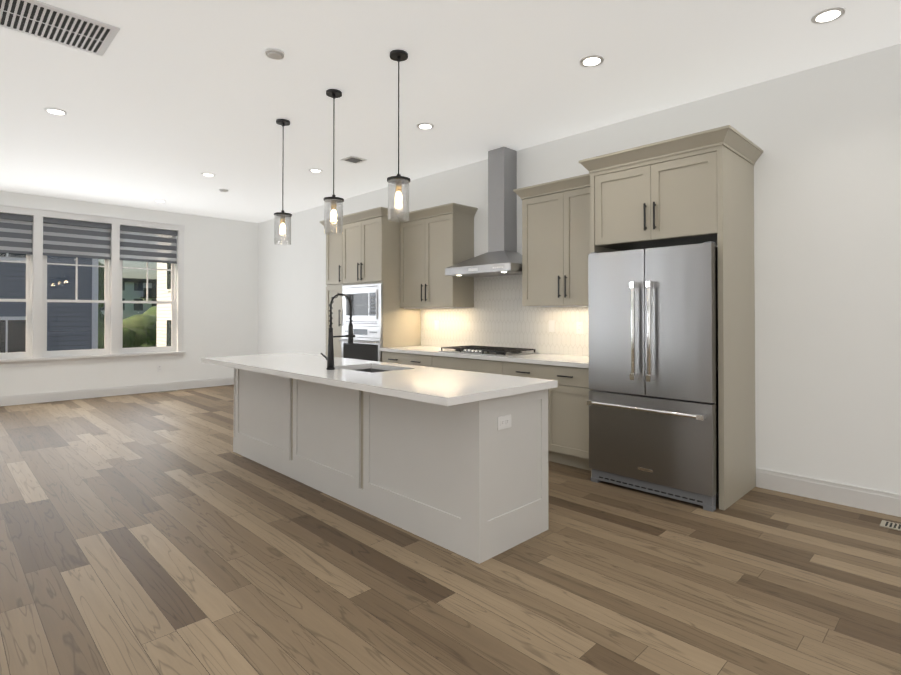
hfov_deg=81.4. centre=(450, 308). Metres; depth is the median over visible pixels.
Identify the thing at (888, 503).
baseboard
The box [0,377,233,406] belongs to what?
baseboard
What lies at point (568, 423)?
base cabinet
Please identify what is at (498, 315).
tile backsplash
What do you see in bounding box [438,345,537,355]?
gas cooktop
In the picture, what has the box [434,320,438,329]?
electrical outlet plate
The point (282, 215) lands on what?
pendant light
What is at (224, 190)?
smoke detector
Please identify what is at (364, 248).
upper cabinet
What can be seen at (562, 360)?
countertop
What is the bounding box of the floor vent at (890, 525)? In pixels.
[880,520,900,530]
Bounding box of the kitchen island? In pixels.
[233,368,547,563]
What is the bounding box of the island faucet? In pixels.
[320,293,354,369]
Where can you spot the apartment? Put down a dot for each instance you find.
(131, 288)
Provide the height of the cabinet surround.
2.530 m
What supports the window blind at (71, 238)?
attached to the window at (106, 300)
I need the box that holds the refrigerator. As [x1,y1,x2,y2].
[587,241,718,511]
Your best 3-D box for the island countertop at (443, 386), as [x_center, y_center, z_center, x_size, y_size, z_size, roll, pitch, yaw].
[-0.820,0.463,3.974,0.925,0.040,3.230,1,-1,-45]
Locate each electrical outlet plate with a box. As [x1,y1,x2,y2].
[157,365,161,371]
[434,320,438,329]
[497,414,510,429]
[549,320,554,331]
[576,322,582,333]
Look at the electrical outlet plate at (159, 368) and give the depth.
8.81 m
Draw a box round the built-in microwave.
[342,283,382,326]
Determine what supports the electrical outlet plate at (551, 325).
attached to the tile backsplash
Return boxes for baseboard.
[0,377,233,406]
[756,468,900,516]
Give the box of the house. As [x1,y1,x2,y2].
[156,263,170,346]
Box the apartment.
[100,278,156,328]
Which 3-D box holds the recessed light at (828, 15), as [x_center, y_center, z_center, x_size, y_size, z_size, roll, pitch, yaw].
[2.210,-1.713,3.065,0.164,0.008,0.164,1,-1,-45]
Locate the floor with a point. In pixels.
(158, 533)
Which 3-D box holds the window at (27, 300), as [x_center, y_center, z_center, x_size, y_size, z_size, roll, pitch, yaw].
[-6.473,-0.320,7.403,0.878,2.078,0.087,1,-1,-45]
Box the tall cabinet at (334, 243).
[324,219,383,357]
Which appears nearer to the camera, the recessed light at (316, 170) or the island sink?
the island sink
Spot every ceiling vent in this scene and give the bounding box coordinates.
[0,0,119,56]
[341,156,366,163]
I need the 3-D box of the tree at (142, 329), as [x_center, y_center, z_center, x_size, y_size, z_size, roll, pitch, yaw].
[-20.947,3.904,35.585,6.473,8.173,5.147,1,-1,-45]
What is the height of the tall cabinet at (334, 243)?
2.547 m
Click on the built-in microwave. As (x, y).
(367, 303)
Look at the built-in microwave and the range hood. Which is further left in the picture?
the built-in microwave
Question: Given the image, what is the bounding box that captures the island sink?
[355,368,388,372]
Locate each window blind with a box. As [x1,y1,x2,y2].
[0,213,32,254]
[43,217,110,259]
[120,225,177,263]
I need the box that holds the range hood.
[445,147,521,277]
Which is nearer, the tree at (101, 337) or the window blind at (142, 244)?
the window blind at (142, 244)
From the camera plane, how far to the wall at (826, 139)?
3.75 m
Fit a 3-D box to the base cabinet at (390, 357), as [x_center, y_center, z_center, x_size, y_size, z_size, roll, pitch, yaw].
[-0.265,0.937,6.110,0.626,0.860,0.944,1,-1,-45]
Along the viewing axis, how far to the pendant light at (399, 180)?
3.49 m
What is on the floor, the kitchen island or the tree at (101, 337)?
the kitchen island
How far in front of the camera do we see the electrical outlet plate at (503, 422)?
2.87 m
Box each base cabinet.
[382,351,433,366]
[434,356,505,374]
[506,362,590,470]
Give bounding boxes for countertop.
[201,353,557,405]
[380,346,588,367]
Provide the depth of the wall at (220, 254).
9.22 m
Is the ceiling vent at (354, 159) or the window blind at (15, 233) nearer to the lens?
the ceiling vent at (354, 159)
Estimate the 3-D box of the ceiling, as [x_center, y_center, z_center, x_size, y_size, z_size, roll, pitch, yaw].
[-1.424,-1.776,3.141,7.000,0.120,13.500,1,-1,-45]
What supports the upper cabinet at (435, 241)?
attached to the wall at (826, 139)
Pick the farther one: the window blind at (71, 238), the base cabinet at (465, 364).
the window blind at (71, 238)
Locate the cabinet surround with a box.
[579,125,762,509]
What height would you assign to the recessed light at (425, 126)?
0.008 m
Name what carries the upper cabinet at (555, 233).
attached to the wall at (826, 139)
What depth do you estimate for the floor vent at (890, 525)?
3.20 m
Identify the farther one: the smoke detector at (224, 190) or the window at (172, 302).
the window at (172, 302)
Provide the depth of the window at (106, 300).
8.15 m
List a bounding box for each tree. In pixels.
[98,261,104,328]
[98,315,103,348]
[103,306,156,347]
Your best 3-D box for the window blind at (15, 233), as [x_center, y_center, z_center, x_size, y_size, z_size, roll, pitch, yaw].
[-6.428,-1.074,7.366,0.864,0.564,0.048,1,-1,-45]
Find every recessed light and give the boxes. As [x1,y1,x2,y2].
[44,108,67,115]
[201,173,215,176]
[309,169,322,172]
[417,123,433,129]
[580,55,603,66]
[811,7,845,23]
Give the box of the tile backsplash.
[421,275,588,355]
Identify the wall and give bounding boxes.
[0,190,255,395]
[256,43,900,494]
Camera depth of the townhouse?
13.99 m
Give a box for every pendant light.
[274,119,291,244]
[323,89,343,234]
[387,50,409,221]
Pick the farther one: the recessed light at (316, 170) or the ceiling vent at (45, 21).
the recessed light at (316, 170)
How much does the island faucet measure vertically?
0.558 m
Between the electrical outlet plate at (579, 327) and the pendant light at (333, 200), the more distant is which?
the electrical outlet plate at (579, 327)
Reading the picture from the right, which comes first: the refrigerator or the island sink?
the refrigerator
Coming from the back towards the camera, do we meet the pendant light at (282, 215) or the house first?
the house
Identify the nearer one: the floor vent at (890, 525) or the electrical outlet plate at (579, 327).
the floor vent at (890, 525)
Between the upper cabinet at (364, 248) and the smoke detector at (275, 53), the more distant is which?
the upper cabinet at (364, 248)
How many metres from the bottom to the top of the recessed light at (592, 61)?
0.008 m
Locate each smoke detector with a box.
[219,189,228,192]
[265,48,283,59]
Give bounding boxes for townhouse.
[0,253,97,352]
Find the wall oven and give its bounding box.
[339,326,382,361]
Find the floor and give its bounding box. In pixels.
[0,385,900,674]
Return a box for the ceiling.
[0,0,900,222]
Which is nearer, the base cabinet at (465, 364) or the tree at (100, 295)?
the base cabinet at (465, 364)
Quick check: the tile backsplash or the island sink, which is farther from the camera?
the tile backsplash
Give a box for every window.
[0,204,185,367]
[0,222,32,358]
[119,260,176,353]
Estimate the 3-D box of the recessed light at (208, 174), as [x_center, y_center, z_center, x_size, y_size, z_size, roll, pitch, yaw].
[-3.033,-1.674,6.557,0.164,0.008,0.164,1,-1,-45]
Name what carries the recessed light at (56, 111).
in the ceiling
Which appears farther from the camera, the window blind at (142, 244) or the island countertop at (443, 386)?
the window blind at (142, 244)
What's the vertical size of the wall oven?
0.656 m
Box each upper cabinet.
[344,207,405,286]
[396,203,477,308]
[513,173,589,306]

